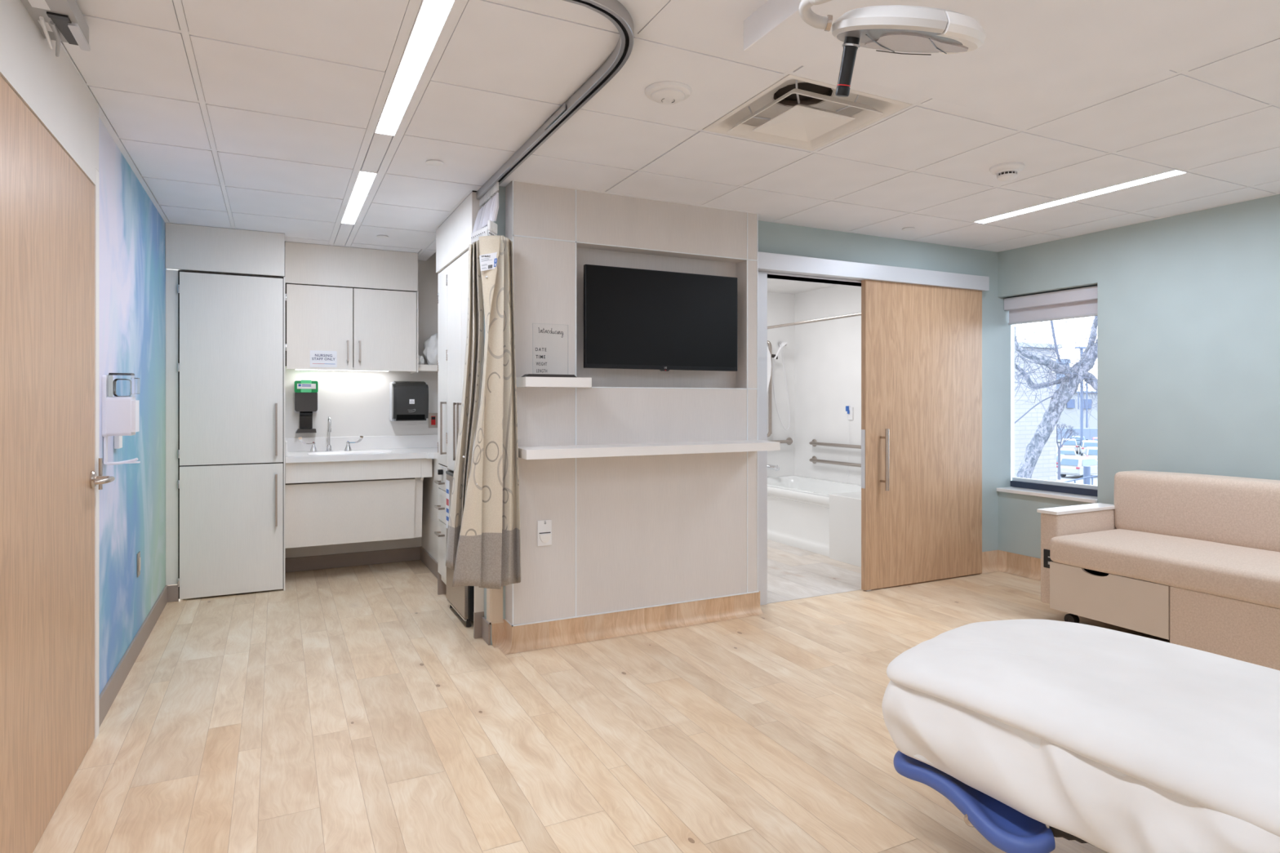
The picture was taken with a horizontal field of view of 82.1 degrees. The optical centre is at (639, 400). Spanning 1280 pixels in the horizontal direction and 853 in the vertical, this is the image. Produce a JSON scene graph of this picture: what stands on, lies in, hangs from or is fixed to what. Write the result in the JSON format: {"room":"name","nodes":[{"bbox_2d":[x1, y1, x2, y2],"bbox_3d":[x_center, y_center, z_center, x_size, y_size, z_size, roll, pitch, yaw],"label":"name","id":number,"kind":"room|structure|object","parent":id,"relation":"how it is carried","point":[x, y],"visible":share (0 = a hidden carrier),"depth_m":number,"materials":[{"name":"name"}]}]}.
{"room":"hospital room","nodes":[
{"label":"hospital room","id":0,"kind":"room"},
{"bbox_2d":[0,0,166,696],"bbox_3d":[-1.429,0.025,1.357,0.121,2.540,7.700,0,0,-26],"label":"wall","id":1,"kind":"structure","parent":0,"point":[132,268],"depth_m":3.35,"materials":[{"name":"blue paint"}]},
{"bbox_2d":[20,0,90,57],"bbox_3d":[-1.634,-1.087,2.010,0.132,0.083,0.532,0,0,-26],"label":"wall device","id":2,"kind":"object","parent":1,"relation":"attached to","point":[59,21],"visible":0.98,"depth_m":2.10,"materials":[{"name":"grey plastic"}]},
{"bbox_2d":[50,17,78,45],"bbox_3d":[-1.671,-1.080,2.145,0.047,0.005,0.177,0,0,-26],"label":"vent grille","id":3,"kind":"object","parent":2,"relation":"attached to","point":[64,29],"depth_m":2.13,"materials":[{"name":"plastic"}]},
{"bbox_2d":[0,75,115,852],"bbox_3d":[-1.800,0.234,2.266,0.122,2.108,1.258,0,0,-26],"label":"door","id":4,"kind":"structure","parent":1,"relation":"in","point":[49,479],"depth_m":2.17,"materials":[{"name":"brown wood"}]},
{"bbox_2d":[93,168,98,739],"bbox_3d":[-1.841,0.203,2.236,0.082,2.185,1.360,0,0,-26],"label":"trim","id":5,"kind":"structure","parent":1,"relation":"attached to","point":[96,186],"depth_m":2.82,"materials":[{"name":"white paint"}]},
{"bbox_2d":[113,435,122,448],"bbox_3d":[-2.314,0.172,3.262,0.022,0.075,0.070,0,0,-26],"label":"wall switch","id":6,"kind":"object","parent":1,"relation":"attached to","point":[117,440],"visible":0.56,"depth_m":3.23,"materials":[{"name":"white plastic"}]},
{"bbox_2d":[102,373,140,465],"bbox_3d":[-2.173,0.074,3.093,0.124,0.383,0.128,0,0,-26],"label":"dispenser","id":7,"kind":"object","parent":1,"relation":"attached to","point":[120,414],"visible":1,"depth_m":3.04,"materials":[{"name":"plastic"}]},
{"bbox_2d":[102,436,140,465],"bbox_3d":[-2.166,0.205,3.079,0.124,0.121,0.060,0,0,-26],"label":"drip tray","id":8,"kind":"object","parent":7,"relation":"on","point":[104,438],"depth_m":3.04,"materials":[{"name":"plastic"}]},
{"bbox_2d":[113,378,131,396],"bbox_3d":[-2.180,-0.055,3.098,0.058,0.076,0.070,0,0,-26],"label":"bottle","id":9,"kind":"object","parent":7,"relation":"on","point":[115,380],"depth_m":3.11,"materials":[{"name":"clear plastic"}]},
{"bbox_2d":[98,584,178,728],"bbox_3d":[-2.558,1.241,3.811,0.073,0.108,2.100,0,0,-26],"label":"baseboard","id":10,"kind":"structure","parent":1,"relation":"attached to","point":[170,593],"depth_m":3.59,"materials":[{"name":"grey plastic"}]},
{"bbox_2d":[137,551,140,577],"bbox_3d":[-2.586,0.843,3.797,0.010,0.120,0.076,0,0,-26],"label":"light switch","id":11,"kind":"object","parent":1,"relation":"attached to","point":[139,553],"visible":1,"depth_m":3.79,"materials":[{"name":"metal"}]},
{"bbox_2d":[284,252,438,558],"bbox_3d":[-2.506,0.025,5.700,2.040,2.540,0.100,0,0,-26],"label":"wall","id":12,"kind":"structure","parent":0,"point":[357,402],"depth_m":5.81,"materials":[{"name":"white paint"}]},
{"bbox_2d":[293,380,318,432],"bbox_3d":[-2.530,0.042,5.574,0.163,0.397,0.102,0,0,-26],"label":"soap dispenser","id":13,"kind":"object","parent":12,"relation":"attached to","point":[305,392],"visible":1,"depth_m":5.54,"materials":[{"name":"plastic"}]},
{"bbox_2d":[295,428,316,432],"bbox_3d":[-2.532,0.226,5.575,0.142,0.028,0.099,0,0,-26],"label":"drip tray","id":14,"kind":"object","parent":13,"relation":"on","point":[300,430],"depth_m":5.54,"materials":[{"name":"plastic"}]},
{"bbox_2d":[284,241,417,373],"bbox_3d":[-2.190,-0.681,5.600,0.929,0.923,0.355,0,0,-26],"label":"upper cabinet","id":15,"kind":"object","parent":12,"relation":"attached to","point":[361,304],"visible":0.96,"depth_m":5.47,"materials":[{"name":"laminate"}]},
{"bbox_2d":[310,350,337,367],"bbox_3d":[-2.315,-0.306,5.380,0.181,0.121,0.004,0,0,-26],"label":"notice","id":16,"kind":"object","parent":15,"relation":"attached to","point":[317,358],"visible":1,"depth_m":5.38,"materials":[{"name":"white paper"}]},
{"bbox_2d":[293,368,380,371],"bbox_3d":[-2.278,-0.241,5.645,0.680,0.016,0.060,0,0,-26],"label":"light","id":17,"kind":"object","parent":15,"relation":"attached to","point":[353,368],"visible":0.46,"depth_m":5.61,"materials":[{"name":"white plastic"}]},
{"bbox_2d":[417,364,437,372],"bbox_3d":[-1.703,-0.260,5.897,0.264,0.048,0.253,0,0,-26],"label":"open shelf","id":18,"kind":"object","parent":15,"relation":"attached to","point":[421,368],"visible":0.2,"depth_m":5.78,"materials":[{"name":"laminate"}]},
{"bbox_2d":[417,355,424,364],"bbox_3d":[-1.748,-0.325,5.823,0.086,0.081,0.122,0,0,-26],"label":"bundle","id":19,"kind":"object","parent":18,"relation":"on","point":[420,359],"visible":0.51,"depth_m":5.78,"materials":[{"name":"white fabric"}]},
{"bbox_2d":[422,333,437,364],"bbox_3d":[-1.650,-0.413,5.895,0.174,0.258,0.193,0,0,-26],"label":"bundle","id":20,"kind":"object","parent":18,"relation":"on","point":[430,345],"visible":0.56,"depth_m":5.83,"materials":[{"name":"white fabric"}]},
{"bbox_2d":[284,458,431,548],"bbox_3d":[-2.117,0.731,5.525,0.991,0.604,0.518,0,0,-26],"label":"panel","id":21,"kind":"object","parent":12,"relation":"attached to","point":[337,502],"visible":0.96,"depth_m":5.31,"materials":[{"name":"laminate"}]},
{"bbox_2d":[284,435,437,463],"bbox_3d":[-2.029,0.397,5.539,1.163,0.235,0.609,0,0,-26],"label":"countertop","id":22,"kind":"structure","parent":21,"relation":"on","point":[406,446],"depth_m":5.63,"materials":[{"name":"white laminate"}]},
{"bbox_2d":[297,416,363,452],"bbox_3d":[-2.335,0.249,5.563,0.454,0.268,0.132,0,0,-26],"label":"faucet","id":23,"kind":"object","parent":22,"relation":"on","point":[348,447],"visible":1,"depth_m":5.58,"materials":[{"name":"silver metal"}]},
{"bbox_2d":[284,546,437,578],"bbox_3d":[-1.983,1.240,5.272,1.006,0.110,1.130,0,0,-26],"label":"baseboard","id":24,"kind":"structure","parent":12,"relation":"attached to","point":[387,556],"depth_m":5.74,"materials":[{"name":"grey plastic"}]},
{"bbox_2d":[389,381,428,421],"bbox_3d":[-1.832,0.002,5.851,0.278,0.317,0.225,0,0,-26],"label":"dispenser","id":25,"kind":"object","parent":12,"relation":"attached to","point":[408,400],"visible":1,"depth_m":5.76,"materials":[{"name":"plastic"}]},
{"bbox_2d":[421,458,437,561],"bbox_3d":[-1.457,0.862,5.521,0.156,0.866,1.149,0,0,-26],"label":"panel","id":26,"kind":"object","parent":12,"relation":"attached to","point":[429,513],"depth_m":5.65,"materials":[{"name":"laminate"}]},
{"bbox_2d":[428,413,437,427],"bbox_3d":[-1.698,0.160,6.037,0.072,0.122,0.011,0,0,-26],"label":"outlet","id":27,"kind":"object","parent":12,"relation":"attached to","point":[433,417],"visible":0.96,"depth_m":6.03,"materials":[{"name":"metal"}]},
{"bbox_2d":[32,539,1169,852],"bbox_3d":[0.990,1.354,2.888,5.815,0.121,8.500,0,0,-26],"label":"floor","id":28,"kind":"structure","parent":0,"point":[348,709],"depth_m":2.89,"materials":[{"name":"brown wood"}]},
{"bbox_2d":[165,222,284,599],"bbox_3d":[-2.857,0.076,5.118,0.693,2.438,0.628,0,0,-26],"label":"tall cabinet","id":29,"kind":"object","parent":28,"relation":"on","point":[225,287],"visible":1,"depth_m":4.86,"materials":[{"name":"laminate"}]},
{"bbox_2d":[434,191,484,638],"bbox_3d":[-1.033,0.076,4.515,0.290,2.438,1.030,0,0,-26],"label":"tall cabinet","id":30,"kind":"object","parent":28,"relation":"on","point":[453,236],"visible":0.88,"depth_m":4.56,"materials":[{"name":"laminate"}]},
{"bbox_2d":[445,471,474,626],"bbox_3d":[-0.995,0.867,4.459,0.260,0.856,0.504,0,0,-26],"label":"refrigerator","id":31,"kind":"object","parent":28,"relation":"on","point":[461,598],"visible":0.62,"depth_m":4.29,"materials":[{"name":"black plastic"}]},
{"bbox_2d":[445,480,449,528],"bbox_3d":[-1.197,0.645,4.578,0.003,0.300,0.098,0,0,-26],"label":"chart","id":32,"kind":"object","parent":31,"relation":"attached to","point":[447,482],"visible":0.94,"depth_m":4.57,"materials":[{"name":"white paper"}]},
{"bbox_2d":[767,475,861,556],"bbox_3d":[1.621,1.046,6.972,0.860,0.498,1.593,0,0,-26],"label":"bathtub","id":33,"kind":"object","parent":28,"relation":"on","point":[798,507],"visible":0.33,"depth_m":6.61,"materials":[{"name":"ceramic"}]},
{"bbox_2d":[767,475,861,496],"bbox_3d":[1.629,0.978,6.976,0.842,0.360,1.593,0,0,-26],"label":"basin","id":34,"kind":"object","parent":33,"relation":"in","point":[780,486],"depth_m":7.25,"materials":[{"name":"ceramic"}]},
{"bbox_2d":[829,491,861,567],"bbox_3d":[2.126,1.030,5.908,0.898,0.530,0.758,0,0,-26],"label":"seat","id":35,"kind":"object","parent":28,"relation":"on","point":[845,508],"visible":0.2,"depth_m":5.88,"materials":[{"name":"plastic"}]},
{"bbox_2d":[881,618,1279,852],"bbox_3d":[1.715,1.012,1.272,1.037,0.566,2.826,0,0,-28],"label":"hospital bed","id":36,"kind":"object","parent":28,"relation":"on","point":[1113,741],"visible":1,"depth_m":1.80,"materials":[{"name":"white fabric"}]},
{"bbox_2d":[1036,470,1279,670],"bbox_3d":[3.183,0.858,3.583,0.947,0.875,2.149,0,0,-26],"label":"sofa","id":37,"kind":"object","parent":28,"relation":"on","point":[1188,560],"visible":0.98,"depth_m":3.87,"materials":[{"name":"beige fabric"}]},
{"bbox_2d":[1043,548,1053,568],"bbox_3d":[2.402,0.929,4.325,0.008,0.108,0.059,0,0,-26],"label":"hinge","id":38,"kind":"object","parent":37,"relation":"attached to","point":[1046,559],"depth_m":4.33,"materials":[{"name":"black metal"}]},
{"bbox_2d":[1049,528,1279,608],"bbox_3d":[3.099,0.851,3.541,0.759,0.166,1.905,0,0,-26],"label":"seat cushion","id":39,"kind":"object","parent":37,"relation":"on","point":[1239,574],"depth_m":3.75,"materials":[{"name":"beige fabric"}]},
{"bbox_2d":[1114,470,1279,551],"bbox_3d":[3.430,0.615,3.712,0.266,0.389,1.919,0,0,-26],"label":"cushion","id":40,"kind":"object","parent":37,"relation":"on","point":[1233,511],"depth_m":4.08,"materials":[{"name":"beige fabric"}]},
{"bbox_2d":[505,180,759,626],"bbox_3d":[-0.035,0.050,4.296,1.553,2.490,0.306,0,0,-26],"label":"wall","id":41,"kind":"structure","parent":0,"point":[631,532],"depth_m":4.12,"materials":[{"name":"paint"}]},
{"bbox_2d":[537,520,551,546],"bbox_3d":[-0.504,0.700,3.892,0.079,0.135,0.015,0,0,-26],"label":"outlet","id":42,"kind":"object","parent":41,"relation":"attached to","point":[544,527],"visible":1,"depth_m":3.89,"materials":[{"name":"white plastic"}]},
{"bbox_2d":[515,376,591,387],"bbox_3d":[-0.415,-0.096,3.830,0.438,0.049,0.204,0,0,-26],"label":"wall shelf","id":43,"kind":"object","parent":41,"relation":"attached to","point":[521,382],"visible":0.86,"depth_m":3.72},
{"bbox_2d":[521,323,576,377],"bbox_3d":[-0.467,-0.258,3.786,0.284,0.276,0.066,0,0,-26],"label":"sign","id":44,"kind":"object","parent":43,"relation":"on","point":[532,375],"visible":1,"depth_m":3.76,"materials":[{"name":"plastic"}]},
{"bbox_2d":[491,591,764,654],"bbox_3d":[-0.013,1.231,4.182,1.636,0.128,0.184,0,0,-26],"label":"baseboard","id":45,"kind":"structure","parent":41,"relation":"attached to","point":[508,639],"depth_m":4.08,"materials":[{"name":"brown wood"}]},
{"bbox_2d":[518,440,780,459],"bbox_3d":[0.094,0.263,4.048,1.573,0.047,0.264,0,0,-26],"label":"wall shelf","id":46,"kind":"object","parent":41,"relation":"attached to","point":[715,446],"visible":0.86,"depth_m":3.90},
{"bbox_2d":[583,264,737,371],"bbox_3d":[0.116,-0.456,4.260,0.985,0.570,0.138,0,0,-26],"label":"television","id":47,"kind":"object","parent":41,"relation":"attached to","point":[634,318],"visible":1,"depth_m":4.17,"materials":[{"name":"black glass"}]},
{"bbox_2d":[60,0,1279,293],"bbox_3d":[0.952,-1.244,2.964,5.815,0.202,8.670,0,0,-26],"label":"ceiling","id":48,"kind":"structure","parent":0,"point":[253,115],"depth_m":3.13,"materials":[{"name":"tile"}]},
{"bbox_2d":[340,169,377,224],"bbox_3d":[-1.623,-1.152,4.215,0.084,0.018,1.191,0,0,-26],"label":"recessed light","id":49,"kind":"object","parent":48,"relation":"in","point":[365,180],"visible":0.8,"depth_m":4.13,"materials":[{"name":"white plastic"}]},
{"bbox_2d":[376,235,388,238],"bbox_3d":[-1.789,-1.142,5.109,0.082,0.008,0.082,0,0,-26],"label":"sprinkler cover","id":50,"kind":"object","parent":48,"relation":"attached to","point":[377,236],"visible":1,"depth_m":5.10,"materials":[{"name":"white plastic"}]},
{"bbox_2d":[374,0,455,136],"bbox_3d":[-0.829,-1.152,2.617,0.084,0.018,1.203,0,0,-26],"label":"recessed light","id":51,"kind":"object","parent":48,"relation":"in","point":[432,16],"visible":0.89,"depth_m":2.48,"materials":[{"name":"white plastic"}]},
{"bbox_2d":[425,160,443,166],"bbox_3d":[-0.985,-1.142,3.527,0.082,0.008,0.082,0,0,-26],"label":"sprinkler cover","id":52,"kind":"object","parent":48,"relation":"attached to","point":[432,162],"visible":1,"depth_m":3.51,"materials":[{"name":"white plastic"}]},
{"bbox_2d":[475,0,633,199],"bbox_3d":[-0.561,-1.123,2.630,1.212,0.044,2.726,0,0,11],"label":"track","id":53,"kind":"object","parent":48,"relation":"attached to","point":[614,11],"visible":0.98,"depth_m":2.61,"materials":[{"name":"metal"}]},
{"bbox_2d":[445,181,520,589],"bbox_3d":[-0.824,-0.095,3.750,0.371,2.027,0.574,0,0,-26],"label":"privacy curtain","id":54,"kind":"object","parent":53,"relation":"hanging from","point":[483,541],"visible":1,"depth_m":3.61,"materials":[{"name":"fabric"}]},
{"bbox_2d":[644,80,691,104],"bbox_3d":[0.104,-1.128,2.718,0.174,0.038,0.174,0,0,-26],"label":"ceiling speaker","id":55,"kind":"object","parent":48,"relation":"attached to","point":[665,92],"visible":1,"depth_m":2.68,"materials":[{"name":"white plastic"}]},
{"bbox_2d":[702,74,911,151],"bbox_3d":[0.659,-1.248,2.979,0.589,0.262,0.589,0,0,-26],"label":"ceiling vent","id":56,"kind":"object","parent":48,"relation":"in","point":[812,124],"visible":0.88,"depth_m":3.02,"materials":[{"name":"white metal"}]},
{"bbox_2d":[902,226,915,231],"bbox_3d":[1.782,-1.142,4.883,0.082,0.008,0.082,0,0,-26],"label":"sprinkler cover","id":57,"kind":"object","parent":48,"relation":"attached to","point":[908,228],"visible":1,"depth_m":4.87,"materials":[{"name":"white plastic"}]},
{"bbox_2d":[989,161,1024,181],"bbox_3d":[1.796,-1.113,3.599,0.154,0.067,0.154,0,0,-26],"label":"smoke detector","id":58,"kind":"object","parent":48,"relation":"attached to","point":[1006,171],"visible":1,"depth_m":3.56,"materials":[{"name":"white plastic"}]},
{"bbox_2d":[743,0,1279,122],"bbox_3d":[1.434,-1.115,1.406,1.293,0.120,2.450,0,0,-26],"label":"ceiling panel","id":59,"kind":"object","parent":48,"relation":"attached to","point":[1036,59],"depth_m":2.19,"materials":[{"name":"tile"}]},
{"bbox_2d":[799,0,986,97],"bbox_3d":[0.666,-0.870,1.595,0.650,0.375,0.301,0,0,2],"label":"light","id":60,"kind":"object","parent":59,"relation":"attached to","point":[891,28],"visible":1,"depth_m":1.52,"materials":[{"name":"plastic"}]},
{"bbox_2d":[973,168,1187,223],"bbox_3d":[2.437,-1.152,4.194,0.096,0.018,1.184,0,0,-26],"label":"recessed light","id":61,"kind":"object","parent":48,"relation":"in","point":[1175,172],"visible":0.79,"depth_m":4.09,"materials":[{"name":"white plastic"}]},
{"bbox_2d":[483,186,1010,644],"bbox_3d":[1.008,0.025,4.888,4.100,2.540,0.170,0,0,-26],"label":"wall","id":62,"kind":"structure","parent":0,"point":[773,237],"depth_m":5.58,"materials":[{"name":"blue paint"}]},
{"bbox_2d":[481,616,490,644],"bbox_3d":[-0.829,1.238,3.963,0.014,0.115,0.140,0,0,-26],"label":"baseboard","id":63,"kind":"structure","parent":62,"relation":"attached to","point":[486,626],"depth_m":3.94,"materials":[{"name":"grey plastic"}]},
{"bbox_2d":[485,586,503,624],"bbox_3d":[-0.778,0.614,3.945,0.075,1.138,0.078,0,0,-26],"label":"guard","id":64,"kind":"object","parent":62,"relation":"attached to","point":[494,596],"visible":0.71,"depth_m":3.91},
{"bbox_2d":[758,271,861,605],"bbox_3d":[1.155,0.236,4.936,1.154,2.118,0.155,0,0,-26],"label":"trim","id":65,"kind":"structure","parent":62,"relation":"attached to","point":[762,276],"depth_m":4.67,"materials":[{"name":"metal"}]},
{"bbox_2d":[758,251,989,291],"bbox_3d":[1.640,-0.875,5.059,2.115,0.104,0.085,0,0,-26],"label":"sliding door track","id":66,"kind":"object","parent":62,"relation":"attached to","point":[767,262],"depth_m":4.95,"materials":[{"name":"metal"}]},
{"bbox_2d":[861,280,982,591],"bbox_3d":[2.050,0.227,5.230,1.149,2.134,0.116,0,0,-26],"label":"door","id":67,"kind":"structure","parent":62,"relation":"in","point":[922,344],"depth_m":5.22,"materials":[{"name":"brown wood"}]},
{"bbox_2d":[888,550,999,587],"bbox_3d":[2.243,1.220,5.370,1.162,0.150,0.054,0,0,-26],"label":"baseboard","id":68,"kind":"structure","parent":62,"relation":"attached to","point":[989,558],"depth_m":5.59,"materials":[{"name":"brown wood"}]},
{"bbox_2d":[767,292,794,476],"bbox_3d":[0.612,0.025,7.420,2.475,2.540,0.100,0,0,-26],"label":"wall","id":69,"kind":"structure","parent":0,"point":[780,306],"depth_m":7.81,"materials":[{"name":"white paint"}]},
{"bbox_2d":[767,340,772,436],"bbox_3d":[1.316,-0.125,7.659,0.086,1.038,0.098,0,0,-26],"label":"grab bar","id":70,"kind":"object","parent":69,"relation":"attached to","point":[769,344],"visible":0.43,"depth_m":7.63,"materials":[{"name":"metal"}]},
{"bbox_2d":[771,341,790,430],"bbox_3d":[1.474,-0.161,7.713,0.164,0.944,0.234,0,0,21],"label":"shower","id":71,"kind":"object","parent":70,"relation":"attached to","point":[781,344],"visible":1,"depth_m":7.71,"materials":[{"name":"silver metal"}]},
{"bbox_2d":[767,464,779,471],"bbox_3d":[1.323,0.689,7.621,0.245,0.069,0.070,0,0,14],"label":"tub spout","id":72,"kind":"object","parent":69,"relation":"attached to","point":[769,466],"visible":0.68,"depth_m":7.59,"materials":[{"name":"silver metal"}]},
{"bbox_2d":[771,437,792,444],"bbox_3d":[1.346,0.429,7.684,0.663,0.078,0.076,0,0,-26],"label":"grab bar","id":73,"kind":"object","parent":69,"relation":"attached to","point":[788,441],"visible":0.47,"depth_m":7.75,"materials":[{"name":"metal"}]},
{"bbox_2d":[767,312,861,328],"bbox_3d":[1.414,-0.685,6.447,0.060,0.060,2.354,0,0,-26],"label":"shower rod","id":74,"kind":"object","parent":69,"relation":"attached to","point":[856,313],"visible":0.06,"depth_m":6.25,"materials":[{"name":"metal"}]},
{"bbox_2d":[767,346,771,391],"bbox_3d":[1.198,-0.259,7.448,0.315,0.770,0.045,0,0,-20],"label":"shower curtain","id":75,"kind":"object","parent":74,"relation":"hanging from","point":[769,359],"visible":0.19,"depth_m":7.50,"materials":[{"name":"white fabric"}]},
{"bbox_2d":[794,194,1279,558],"bbox_3d":[3.612,0.025,4.257,0.300,2.540,8.430,0,0,-26],"label":"wall","id":76,"kind":"structure","parent":0,"point":[1188,304],"depth_m":4.66,"materials":[{"name":"blue paint"}]},
{"bbox_2d":[808,439,861,448],"bbox_3d":[1.998,0.433,7.096,0.076,0.078,1.128,0,0,-26],"label":"grab bar","id":77,"kind":"object","parent":76,"relation":"attached to","point":[814,442],"visible":0.52,"depth_m":7.21,"materials":[{"name":"metal"}]},
{"bbox_2d":[808,456,861,467],"bbox_3d":[1.998,0.607,7.096,0.076,0.078,1.128,0,0,-26],"label":"grab bar","id":78,"kind":"object","parent":76,"relation":"attached to","point":[813,460],"visible":0.49,"depth_m":7.22,"materials":[{"name":"metal"}]},
{"bbox_2d":[845,405,853,483],"bbox_3d":[2.022,0.422,7.100,0.030,0.747,0.077,0,0,-26],"label":"station","id":79,"kind":"object","parent":76,"relation":"attached to","point":[850,410],"visible":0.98,"depth_m":7.10,"materials":[{"name":"white plastic"}]},
{"bbox_2d":[998,550,1040,581],"bbox_3d":[4.023,1.220,3.020,0.054,0.150,5.847,0,0,-26],"label":"baseboard","id":80,"kind":"structure","parent":76,"relation":"attached to","point":[1023,566],"depth_m":5.48,"materials":[{"name":"brown wood"}]},
{"bbox_2d":[996,477,1097,503],"bbox_3d":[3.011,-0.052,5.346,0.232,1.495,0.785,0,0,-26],"label":"windowsill","id":81,"kind":"structure","parent":76,"relation":"in","point":[1086,493],"depth_m":5.35,"materials":[{"name":"white stone"}]},
{"bbox_2d":[1004,285,1097,324],"bbox_3d":[3.008,-0.689,5.356,0.070,0.202,0.757,0,0,-26],"label":"roller shade","id":82,"kind":"object","parent":76,"relation":"attached to","point":[1082,302],"visible":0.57,"depth_m":5.34,"materials":[{"name":"fabric"}]},
{"label":"outside","id":83,"kind":"structure","parent":0,"visible":0},
{"bbox_2d":[1056,359,1070,390],"bbox_3d":[85.310,-4.923,154.000,7.954,7.183,10.028,0,0,-26],"label":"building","id":84,"kind":"structure","parent":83,"point":[1064,361],"depth_m":150.01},
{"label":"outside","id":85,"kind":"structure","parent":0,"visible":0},
{"bbox_2d":[1056,439,1097,485],"bbox_3d":[74.709,6.345,148.496,254.425,0.300,320.000,0,0,-26],"label":"ground","id":86,"kind":"structure","parent":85,"point":[1067,477],"depth_m":58.56,"materials":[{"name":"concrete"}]},
{"bbox_2d":[1014,342,1062,481],"bbox_3d":[4.774,2.291,25.316,9.200,7.809,14.200,0,0,-26],"label":"brick building","id":87,"kind":"structure","parent":86,"relation":"on","point":[1045,468],"depth_m":20.62,"materials":[{"name":"white brick"}]},
{"bbox_2d":[1014,315,1097,478],"bbox_3d":[5.141,2.234,9.001,2.413,7.955,1.614,0,0,-5],"label":"bare tree","id":88,"kind":"object","parent":86,"relation":"on","point":[1075,375],"visible":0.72,"depth_m":8.94,"materials":[{"name":"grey plant"}]},
{"bbox_2d":[1056,453,1065,465],"bbox_3d":[37.170,5.470,65.996,1.890,1.450,4.610,0,0,44],"label":"car","id":89,"kind":"object","parent":86,"relation":"on","point":[1062,455],"visible":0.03,"depth_m":64.63,"materials":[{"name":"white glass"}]},
{"bbox_2d":[1056,448,1077,456],"bbox_3d":[42.882,5.470,73.996,1.890,1.450,4.610,0,0,28],"label":"car","id":90,"kind":"object","parent":86,"relation":"on","point":[1066,451],"visible":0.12,"depth_m":72.26,"materials":[{"name":"white metal"}]},
{"bbox_2d":[1058,438,1078,453],"bbox_3d":[51.250,5.355,87.988,4.767,1.680,4.118,0,0,-26],"label":"car","id":91,"kind":"object","parent":86,"relation":"on","point":[1072,443],"visible":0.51,"depth_m":86.14,"materials":[{"name":"white metal"}]},
{"bbox_2d":[1056,422,1081,479],"bbox_3d":[33.370,3.971,57.962,2.896,4.448,1.556,0,0,-26],"label":"tree","id":92,"kind":"object","parent":86,"relation":"on","point":[1062,428],"visible":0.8,"depth_m":57.96,"materials":[{"name":"grey plant"}]},
{"bbox_2d":[1056,455,1097,477],"bbox_3d":[36.098,5.355,59.997,4.610,1.680,1.890,0,0,-32],"label":"car","id":93,"kind":"object","parent":86,"relation":"on","point":[1069,465],"visible":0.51,"depth_m":58.93,"materials":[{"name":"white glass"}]},
{"bbox_2d":[1057,391,1097,427],"bbox_3d":[69.918,2.229,124.000,18.383,7.586,17.894,0,0,-26],"label":"building","id":94,"kind":"structure","parent":86,"relation":"on","point":[1067,418],"depth_m":118.00,"materials":[{"name":"white"}]},
{"bbox_2d":[1077,392,1079,408],"bbox_3d":[67.962,0.000,114.000,0.152,2.530,0.160,0,0,-26],"label":"light pole","id":95,"kind":"object","parent":94,"relation":"attached to","point":[1077,393],"visible":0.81,"depth_m":113.97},
{"bbox_2d":[1057,427,1097,439],"bbox_3d":[65.183,4.873,109.500,12.429,1.598,8.177,0,0,-26],"label":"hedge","id":96,"kind":"object","parent":86,"relation":"on","point":[1094,431],"visible":0.14,"depth_m":108.00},
{"bbox_2d":[1071,435,1085,445],"bbox_3d":[59.497,5.470,99.988,4.767,1.450,4.118,0,0,-26],"label":"car","id":97,"kind":"object","parent":86,"relation":"on","point":[1077,440],"visible":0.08,"depth_m":98.21,"materials":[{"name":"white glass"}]},
{"bbox_2d":[1075,346,1085,445],"bbox_3d":[52.852,-0.134,88.000,1.800,12.659,0.500,0,0,-26],"label":"light pole","id":98,"kind":"object","parent":86,"relation":"on","point":[1081,348],"visible":0.47,"depth_m":87.91,"materials":[{"name":"metal"}]},
{"bbox_2d":[1062,475,1097,484],"bbox_3d":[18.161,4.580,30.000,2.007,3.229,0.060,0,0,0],"label":"railing","id":99,"kind":"object","parent":86,"relation":"on","point":[1091,477],"visible":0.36,"depth_m":29.98,"materials":[{"name":"metal"}]},
{"bbox_2d":[1083,466,1090,484],"bbox_3d":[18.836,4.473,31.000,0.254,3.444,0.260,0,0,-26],"label":"bollard","id":100,"kind":"object","parent":86,"relation":"on","point":[1086,469],"visible":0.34,"depth_m":30.90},
{"bbox_2d":[1085,382,1088,439],"bbox_3d":[68.053,-0.374,112.000,1.800,13.138,0.500,0,0,-26],"label":"light pole","id":101,"kind":"object","parent":86,"relation":"on","point":[1086,393],"visible":0.36,"depth_m":111.91,"materials":[{"name":"metal"}]},
{"bbox_2d":[1079,440,1097,455],"bbox_3d":[51.344,5.355,83.988,4.767,1.680,4.119,0,0,-26],"label":"car","id":102,"kind":"object","parent":86,"relation":"on","point":[1085,443],"visible":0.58,"depth_m":82.42,"materials":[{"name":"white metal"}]},
{"bbox_2d":[1082,446,1097,460],"bbox_3d":[44.545,5.355,71.996,1.890,1.680,4.610,0,0,28],"label":"car","id":103,"kind":"object","parent":86,"relation":"on","point":[1092,451],"visible":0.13,"depth_m":70.48,"materials":[{"name":"white metal"}]},
{"bbox_2d":[1090,437,1097,441],"bbox_3d":[59.886,5.470,95.988,4.767,1.450,4.119,0,0,-26],"label":"car","id":104,"kind":"object","parent":86,"relation":"on","point":[1092,438],"visible":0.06,"depth_m":94.73,"materials":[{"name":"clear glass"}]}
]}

